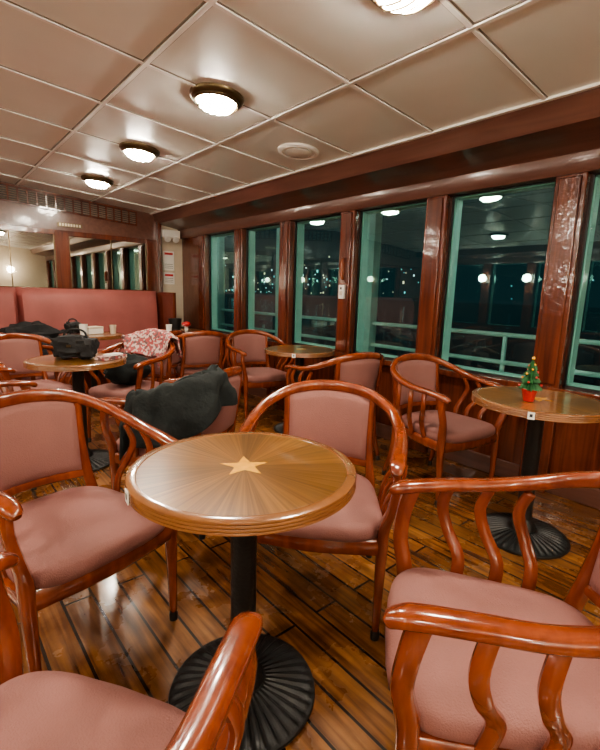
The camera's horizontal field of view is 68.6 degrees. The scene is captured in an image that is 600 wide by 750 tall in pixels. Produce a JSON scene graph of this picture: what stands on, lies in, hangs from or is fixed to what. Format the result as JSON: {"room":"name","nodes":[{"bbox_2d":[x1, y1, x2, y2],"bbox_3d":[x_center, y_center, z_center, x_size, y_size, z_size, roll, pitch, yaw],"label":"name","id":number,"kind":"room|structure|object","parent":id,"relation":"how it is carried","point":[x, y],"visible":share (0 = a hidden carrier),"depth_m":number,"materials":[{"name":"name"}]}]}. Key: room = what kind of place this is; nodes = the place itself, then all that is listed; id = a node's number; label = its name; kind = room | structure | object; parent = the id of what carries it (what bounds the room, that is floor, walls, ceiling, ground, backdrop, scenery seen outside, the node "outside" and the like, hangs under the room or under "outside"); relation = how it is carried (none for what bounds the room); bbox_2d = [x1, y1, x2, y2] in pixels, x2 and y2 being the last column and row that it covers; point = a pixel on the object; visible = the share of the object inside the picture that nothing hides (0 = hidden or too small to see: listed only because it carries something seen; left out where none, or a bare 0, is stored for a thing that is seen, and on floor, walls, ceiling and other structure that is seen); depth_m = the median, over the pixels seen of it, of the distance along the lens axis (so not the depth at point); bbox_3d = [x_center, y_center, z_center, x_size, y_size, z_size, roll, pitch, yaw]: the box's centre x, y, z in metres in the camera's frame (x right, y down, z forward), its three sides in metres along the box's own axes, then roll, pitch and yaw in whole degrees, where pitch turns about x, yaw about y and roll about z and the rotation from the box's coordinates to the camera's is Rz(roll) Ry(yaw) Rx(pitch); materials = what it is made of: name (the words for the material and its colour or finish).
{"room":"ship interior","nodes":[
{"label":"ship interior","id":0,"kind":"room"},
{"bbox_2d":[0,181,183,325],"bbox_3d":[-3.915,-0.987,4.452,6.100,2.500,0.180,-7,14,-40],"label":"wall","id":1,"kind":"structure","parent":0,"point":[13,216],"depth_m":5.46,"materials":[{"name":"brown wood"}]},
{"bbox_2d":[0,230,57,287],"bbox_3d":[-3.264,-1.304,4.925,0.950,0.610,0.020,-7,14,-40],"label":"wall mirror","id":2,"kind":"object","parent":1,"relation":"attached to","point":[27,259],"visible":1,"depth_m":5.04,"materials":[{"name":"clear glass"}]},
{"bbox_2d":[0,183,136,225],"bbox_3d":[-3.870,-1.890,4.263,4.576,0.326,0.033,-7,14,-40],"label":"air vent grille","id":3,"kind":"object","parent":1,"relation":"in","point":[9,193],"visible":1,"depth_m":5.19,"materials":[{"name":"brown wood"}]},
{"bbox_2d":[57,222,81,228],"bbox_3d":[-2.755,-1.792,5.270,0.270,0.045,0.022,-7,14,-40],"label":"sign","id":4,"kind":"object","parent":1,"relation":"attached to","point":[62,224],"visible":1,"depth_m":5.26,"materials":[{"name":"beige plastic"}]},
{"bbox_2d":[69,236,147,289],"bbox_3d":[-2.430,-1.410,5.635,0.950,0.610,0.020,-7,14,-40],"label":"wall mirror","id":5,"kind":"object","parent":1,"relation":"attached to","point":[94,263],"visible":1,"depth_m":5.61,"materials":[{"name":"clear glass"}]},
{"bbox_2d":[163,251,173,270],"bbox_3d":[-1.830,-1.590,6.128,0.160,0.260,0.014,-7,14,-40],"label":"notice","id":6,"kind":"object","parent":1,"relation":"attached to","point":[168,256],"visible":1,"depth_m":6.12,"materials":[{"name":"white paper"}]},
{"bbox_2d":[163,272,174,284],"bbox_3d":[-1.837,-1.354,6.171,0.160,0.160,0.014,-7,14,-40],"label":"notice","id":7,"kind":"object","parent":1,"relation":"attached to","point":[168,278],"visible":1,"depth_m":6.16,"materials":[{"name":"white paper"}]},
{"bbox_2d":[162,229,179,242],"bbox_3d":[-1.773,-1.892,6.016,0.240,0.162,0.159,-7,14,-40],"label":"emergency light","id":8,"kind":"object","parent":1,"relation":"attached to","point":[167,235],"visible":0.98,"depth_m":5.96,"materials":[{"name":"white plastic"}]},
{"bbox_2d":[0,0,599,212],"bbox_3d":[-1.140,-1.385,1.133,5.200,0.281,8.600,-7,14,-40],"label":"ceiling","id":9,"kind":"structure","parent":0,"point":[80,79],"depth_m":2.20,"materials":[{"name":"beige metal"}]},
{"bbox_2d":[81,175,113,188],"bbox_3d":[-2.023,-1.918,4.395,0.300,0.107,0.300,-2,11,-41],"label":"ceiling lamp","id":10,"kind":"object","parent":9,"relation":"attached to","point":[98,182],"depth_m":4.32,"materials":[{"name":"white glass"}]},
{"bbox_2d":[119,142,159,161],"bbox_3d":[-1.247,-1.720,3.421,0.300,0.107,0.300,-2,11,-41],"label":"ceiling lamp","id":11,"kind":"object","parent":9,"relation":"attached to","point":[140,152],"depth_m":3.34,"materials":[{"name":"white glass"}]},
{"bbox_2d":[189,82,243,115],"bbox_3d":[-0.466,-1.523,2.463,0.300,0.107,0.300,-2,11,-41],"label":"ceiling lamp","id":12,"kind":"object","parent":9,"relation":"attached to","point":[217,99],"depth_m":2.39,"materials":[{"name":"white glass"}]},
{"bbox_2d":[278,143,318,159],"bbox_3d":[-0.011,-1.614,3.181,0.300,0.032,0.300,-2,11,-41],"label":"ceiling speaker","id":13,"kind":"object","parent":9,"relation":"in","point":[297,151],"depth_m":3.14},
{"bbox_2d":[371,0,435,14],"bbox_3d":[0.360,-1.322,1.500,0.300,0.107,0.300,-2,11,-41],"label":"ceiling lamp","id":14,"kind":"object","parent":9,"relation":"attached to","point":[405,7],"depth_m":1.54,"materials":[{"name":"white glass"}]},
{"bbox_2d":[11,392,599,749],"bbox_3d":[-1.209,0.938,1.560,6.100,0.080,8.600,-7,14,-40],"label":"floor","id":15,"kind":"structure","parent":0,"point":[117,630],"depth_m":1.73,"materials":[{"name":"brown wood"}]},
{"bbox_2d":[0,367,37,489],"bbox_3d":[-1.930,0.272,2.564,0.612,0.824,0.640,-8,14,-43],"label":"armchair","id":16,"kind":"object","parent":15,"relation":"on","point":[7,385],"visible":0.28,"depth_m":2.48,"materials":[{"name":"brown wood"}]},
{"bbox_2d":[0,332,71,384],"bbox_3d":[-2.451,-0.014,4.033,0.640,0.824,0.612,9,13,36],"label":"armchair","id":17,"kind":"object","parent":15,"relation":"on","point":[52,376],"visible":0.08,"depth_m":3.88,"materials":[{"name":"brown wood"}]},
{"bbox_2d":[32,333,53,354],"bbox_3d":[-2.420,-0.221,4.051,0.453,0.317,0.269,-7,14,-40],"label":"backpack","id":18,"kind":"object","parent":17,"relation":"on","point":[45,352],"visible":0.02,"depth_m":4.00,"materials":[{"name":"black fabric"}]},
{"bbox_2d":[0,333,72,393],"bbox_3d":[-2.109,0.105,3.443,0.612,0.824,0.640,10,13,37],"label":"armchair","id":19,"kind":"object","parent":15,"relation":"on","point":[15,348],"visible":0.29,"depth_m":3.56,"materials":[{"name":"pink fabric"}]},
{"bbox_2d":[23,353,125,471],"bbox_3d":[-1.506,0.249,3.015,0.616,0.730,0.616,0,11,-9],"label":"cafe table","id":20,"kind":"object","parent":15,"relation":"on","point":[99,458],"visible":0.5,"depth_m":2.90,"materials":[{"name":"brown wood"}]},
{"bbox_2d":[50,328,99,358],"bbox_3d":[-1.504,-0.211,2.944,0.285,0.202,0.201,2,10,-1],"label":"handbag","id":21,"kind":"object","parent":20,"relation":"on","point":[69,345],"visible":1,"depth_m":2.88,"materials":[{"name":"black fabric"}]},
{"bbox_2d":[94,352,126,360],"bbox_3d":[-1.285,-0.127,2.994,0.090,0.030,0.200,6,11,20],"label":"cloth","id":22,"kind":"object","parent":20,"relation":"on","point":[110,356],"visible":1,"depth_m":2.96,"materials":[{"name":"fabric"}]},
{"bbox_2d":[0,287,175,388],"bbox_3d":[-3.647,-0.289,4.349,4.940,1.180,0.580,-7,14,-40],"label":"bench","id":23,"kind":"object","parent":15,"relation":"on","point":[131,312],"visible":0.38,"depth_m":5.39,"materials":[{"name":"pink leather"}]},
{"bbox_2d":[0,321,65,337],"bbox_3d":[-2.879,-0.419,4.886,0.916,0.358,0.386,-7,14,-40],"label":"pile","id":24,"kind":"object","parent":23,"relation":"on","point":[36,327],"visible":0.27,"depth_m":4.73,"materials":[{"name":"black fabric"}]},
{"bbox_2d":[0,389,177,672],"bbox_3d":[-0.798,0.499,1.510,0.612,0.824,0.640,9,13,34],"label":"armchair","id":25,"kind":"object","parent":15,"relation":"on","point":[67,542],"visible":0.8,"depth_m":1.51,"materials":[{"name":"brown wood"}]},
{"bbox_2d":[59,332,123,386],"bbox_3d":[-2.162,-0.066,4.622,0.616,0.730,0.616,0,11,-9],"label":"cafe table","id":26,"kind":"object","parent":15,"relation":"on","point":[105,335],"visible":0.18,"depth_m":4.51,"materials":[{"name":"brown wood"}]},
{"bbox_2d":[64,318,81,333],"bbox_3d":[-2.327,-0.503,4.519,0.134,0.157,0.169,8,12,31],"label":"handbag","id":27,"kind":"object","parent":26,"relation":"on","point":[68,325],"visible":0.81,"depth_m":4.47,"materials":[{"name":"black fabric"}]},
{"bbox_2d":[79,324,87,334],"bbox_3d":[-2.161,-0.452,4.393,0.080,0.110,0.080,-7,14,-40],"label":"paper cup","id":28,"kind":"object","parent":26,"relation":"on","point":[84,327],"visible":0.72,"depth_m":4.37,"materials":[{"name":"white paper"}]},
{"bbox_2d":[87,326,102,334],"bbox_3d":[-2.162,-0.468,4.578,0.124,0.075,0.184,7,12,26],"label":"box","id":29,"kind":"object","parent":26,"relation":"on","point":[91,329],"visible":0.77,"depth_m":4.55,"materials":[{"name":"white cardboard"}]},
{"bbox_2d":[109,325,115,333],"bbox_3d":[-1.979,-0.484,4.654,0.070,0.090,0.070,-7,14,-40],"label":"paper cup","id":30,"kind":"object","parent":26,"relation":"on","point":[112,327],"visible":1,"depth_m":4.63,"materials":[{"name":"beige paper"}]},
{"bbox_2d":[84,339,174,441],"bbox_3d":[-1.353,0.103,3.573,0.640,0.824,0.612,5,11,18],"label":"armchair","id":31,"kind":"object","parent":15,"relation":"on","point":[110,389],"visible":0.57,"depth_m":3.43,"materials":[{"name":"brown wood"}]},
{"bbox_2d":[103,352,150,384],"bbox_3d":[-1.353,-0.057,3.489,0.382,0.260,0.263,-7,14,-40],"label":"bundle","id":32,"kind":"object","parent":31,"relation":"on","point":[125,374],"visible":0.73,"depth_m":3.39,"materials":[{"name":"fabric"}]},
{"bbox_2d":[121,328,181,369],"bbox_3d":[-1.268,-0.232,3.745,0.619,0.326,0.240,5,11,20],"label":"patterned shirt","id":33,"kind":"object","parent":31,"relation":"on","point":[150,342],"visible":0.97,"depth_m":3.71,"materials":[{"name":"fabric"}]},
{"bbox_2d":[0,552,262,749],"bbox_3d":[-0.431,0.678,0.601,0.640,0.824,0.612,5,11,16],"label":"armchair","id":34,"kind":"object","parent":15,"relation":"on","point":[40,710],"visible":1,"depth_m":0.76,"materials":[{"name":"pink fabric"}]},
{"bbox_2d":[106,330,184,381],"bbox_3d":[-1.472,-0.050,4.383,0.612,0.824,0.640,5,11,18],"label":"armchair","id":35,"kind":"object","parent":15,"relation":"on","point":[176,360],"visible":0.11,"depth_m":4.25,"materials":[{"name":"brown wood"}]},
{"bbox_2d":[99,366,241,539],"bbox_3d":[-0.640,0.344,2.380,0.612,0.824,0.640,5,11,19],"label":"armchair","id":36,"kind":"object","parent":15,"relation":"on","point":[226,419],"visible":0.23,"depth_m":2.21,"materials":[{"name":"brown wood"}]},
{"bbox_2d":[119,364,237,460],"bbox_3d":[-0.563,0.172,2.059,0.528,0.434,0.259,2,10,0],"label":"jacket","id":37,"kind":"object","parent":36,"relation":"on","point":[184,408],"visible":0.94,"depth_m":1.99,"materials":[{"name":"fabric"}]},
{"bbox_2d":[160,329,200,332],"bbox_3d":[-1.457,-0.155,5.222,0.616,0.730,0.616,0,11,-9],"label":"cafe table","id":38,"kind":"object","parent":15,"relation":"on","point":[189,330],"visible":0.06,"depth_m":5.33,"materials":[{"name":"brown wood"}]},
{"bbox_2d":[166,324,171,330],"bbox_3d":[-1.469,-0.520,4.933,0.070,0.090,0.070,-7,14,-40],"label":"paper cup","id":39,"kind":"object","parent":38,"relation":"on","point":[168,326],"visible":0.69,"depth_m":4.91,"materials":[{"name":"white paper"}]},
{"bbox_2d":[168,318,181,330],"bbox_3d":[-1.442,-0.577,5.080,0.150,0.150,0.150,-7,14,-40],"label":"ice bucket","id":40,"kind":"object","parent":38,"relation":"on","point":[176,322],"visible":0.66,"depth_m":5.03,"materials":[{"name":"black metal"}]},
{"bbox_2d":[181,321,190,330],"bbox_3d":[-1.359,-0.586,5.256,0.110,0.108,0.114,-7,14,-40],"label":"flower vase","id":41,"kind":"object","parent":38,"relation":"on","point":[186,324],"visible":1,"depth_m":5.23,"materials":[{"name":"white plastic"}]},
{"bbox_2d":[173,331,226,377],"bbox_3d":[-1.081,-0.074,4.581,0.640,0.824,0.612,-4,12,-29],"label":"armchair","id":42,"kind":"object","parent":15,"relation":"on","point":[200,349],"visible":0.56,"depth_m":4.30,"materials":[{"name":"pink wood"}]},
{"bbox_2d":[125,432,355,749],"bbox_3d":[-0.164,0.608,1.284,0.616,0.730,0.616,0,11,-9],"label":"cafe table","id":43,"kind":"object","parent":15,"relation":"on","point":[240,486],"visible":0.7,"depth_m":1.21,"materials":[{"name":"brown wood"}]},
{"bbox_2d":[125,488,128,504],"bbox_3d":[-0.415,0.292,1.055,0.004,0.032,0.028,-5,12,-32],"label":"number tag","id":44,"kind":"object","parent":43,"relation":"attached to","point":[126,491],"visible":1,"depth_m":1.05,"materials":[{"name":"white plastic"}]},
{"bbox_2d":[225,329,294,420],"bbox_3d":[-0.411,-0.020,4.396,0.640,0.824,0.612,-4,12,-29],"label":"armchair","id":45,"kind":"object","parent":15,"relation":"on","point":[247,346],"visible":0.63,"depth_m":4.44,"materials":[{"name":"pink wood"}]},
{"bbox_2d":[265,345,334,433],"bbox_3d":[-0.010,0.131,3.899,0.616,0.730,0.616,0,11,-9],"label":"cafe table","id":46,"kind":"object","parent":15,"relation":"on","point":[301,351],"visible":0.52,"depth_m":3.78,"materials":[{"name":"brown wood"}]},
{"bbox_2d":[238,379,407,640],"bbox_3d":[0.083,0.477,1.773,0.640,0.824,0.612,3,11,8],"label":"armchair","id":47,"kind":"object","parent":15,"relation":"on","point":[339,415],"visible":0.7,"depth_m":1.79,"materials":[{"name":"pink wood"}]},
{"bbox_2d":[285,352,384,459],"bbox_3d":[0.275,0.200,3.310,0.640,0.824,0.612,-5,12,-32],"label":"armchair","id":48,"kind":"object","parent":15,"relation":"on","point":[362,368],"visible":0.47,"depth_m":3.01,"materials":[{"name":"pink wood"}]},
{"bbox_2d":[382,353,506,506],"bbox_3d":[0.901,0.305,2.841,0.640,0.824,0.612,-4,12,-29],"label":"armchair","id":49,"kind":"object","parent":15,"relation":"on","point":[415,376],"visible":0.89,"depth_m":2.74,"materials":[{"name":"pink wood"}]},
{"bbox_2d":[383,471,599,749],"bbox_3d":[0.496,0.629,1.016,0.612,0.824,0.640,4,11,12],"label":"armchair","id":50,"kind":"object","parent":15,"relation":"on","point":[472,663],"visible":1,"depth_m":0.86,"materials":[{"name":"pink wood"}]},
{"bbox_2d":[471,386,599,559],"bbox_3d":[1.162,0.474,2.224,0.616,0.730,0.616,0,11,-9],"label":"cafe table","id":51,"kind":"object","parent":15,"relation":"on","point":[549,405],"visible":0.8,"depth_m":2.16,"materials":[{"name":"brown wood"}]},
{"bbox_2d":[518,357,542,401],"bbox_3d":[1.095,0.018,2.083,0.114,0.213,0.109,-7,14,-40],"label":"tree","id":52,"kind":"object","parent":51,"relation":"on","point":[529,386],"visible":1,"depth_m":2.06,"materials":[{"name":"green plastic"}]},
{"bbox_2d":[527,412,534,419],"bbox_3d":[1.002,0.177,1.906,0.028,0.032,0.004,9,12,33],"label":"number tag","id":53,"kind":"object","parent":51,"relation":"attached to","point":[531,415],"visible":1,"depth_m":1.91,"materials":[{"name":"white plastic"}]},
{"bbox_2d":[181,172,599,509],"bbox_3d":[1.084,-0.515,3.245,0.170,2.300,8.635,-7,14,-40],"label":"wall","id":54,"kind":"structure","parent":0,"point":[565,447],"depth_m":3.17,"materials":[{"name":"brown wood"}]},
{"bbox_2d":[209,231,233,332],"bbox_3d":[-0.931,-1.163,5.600,0.110,1.235,0.700,-7,14,-40],"label":"window","id":55,"kind":"structure","parent":54,"relation":"in","point":[212,238],"depth_m":5.83,"materials":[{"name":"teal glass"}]},
{"bbox_2d":[246,224,279,340],"bbox_3d":[-0.364,-1.028,4.955,0.110,1.235,0.700,-7,14,-40],"label":"window","id":56,"kind":"structure","parent":54,"relation":"in","point":[250,236],"depth_m":5.17,"materials":[{"name":"teal metal"}]},
{"bbox_2d":[292,214,340,349],"bbox_3d":[0.203,-0.892,4.309,0.110,1.235,0.700,-7,14,-40],"label":"window","id":57,"kind":"structure","parent":54,"relation":"in","point":[299,225],"depth_m":4.53,"materials":[{"name":"teal metal"}]},
{"bbox_2d":[338,285,345,298],"bbox_3d":[0.370,-0.738,3.901,0.032,0.120,0.060,-7,14,-40],"label":"light switch","id":58,"kind":"object","parent":54,"relation":"attached to","point":[341,295],"visible":1,"depth_m":3.89,"materials":[{"name":"white plastic"}]},
{"bbox_2d":[340,257,344,279],"bbox_3d":[0.377,-0.934,3.866,0.058,0.191,0.028,-7,14,-40],"label":"wall ornament","id":59,"kind":"object","parent":54,"relation":"attached to","point":[342,264],"visible":1,"depth_m":3.85,"materials":[{"name":"brown wood"}]},
{"bbox_2d":[150,82,599,238],"bbox_3d":[0.913,-1.425,2.927,0.485,0.365,8.400,-7,14,-40],"label":"ceiling beam","id":60,"kind":"structure","parent":54,"relation":"attached to","point":[558,135],"depth_m":2.94,"materials":[{"name":"brown wood"}]},
{"bbox_2d":[353,200,426,359],"bbox_3d":[0.770,-0.756,3.663,0.110,1.235,0.700,-7,14,-40],"label":"window","id":61,"kind":"structure","parent":54,"relation":"in","point":[364,229],"depth_m":3.87,"materials":[{"name":"teal metal"}]},
{"bbox_2d":[439,180,555,379],"bbox_3d":[1.337,-0.620,3.017,0.110,1.235,0.700,-7,14,-40],"label":"window","id":62,"kind":"structure","parent":54,"relation":"in","point":[457,201],"depth_m":3.20,"materials":[{"name":"teal metal"}]},
{"bbox_2d":[563,173,599,392],"bbox_3d":[1.904,-0.484,2.372,0.110,1.235,0.700,-7,14,-40],"label":"window","id":63,"kind":"structure","parent":54,"relation":"in","point":[594,197],"depth_m":2.61,"materials":[{"name":"teal metal"}]},
{"label":"outside","id":64,"kind":"structure","parent":0,"visible":0},
{"bbox_2d":[225,256,593,298],"bbox_3d":[6.084,-53.830,240.745,30.259,18.423,393.563,-7,14,-40],"label":"city lights","id":65,"kind":"object","parent":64,"point":[329,256],"visible":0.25,"depth_m":238.96,"materials":[{"name":"beige"}]},
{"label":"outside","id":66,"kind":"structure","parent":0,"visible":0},
{"bbox_2d":[225,295,599,385],"bbox_3d":[88.004,-31.399,205.398,395.500,0.100,600.000,-7,14,-40],"label":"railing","id":67,"kind":"object","parent":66,"point":[508,318],"visible":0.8,"depth_m":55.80,"materials":[{"name":"metal"}]},
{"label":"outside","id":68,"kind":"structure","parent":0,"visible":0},
{"bbox_2d":[217,213,599,377],"bbox_3d":[-3.237,-1.734,9.255,1.330,2.570,25.500,-7,14,-40],"label":"railing","id":69,"kind":"object","parent":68,"point":[375,234],"visible":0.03,"depth_m":5.21,"materials":[{"name":"metal"}]}
]}

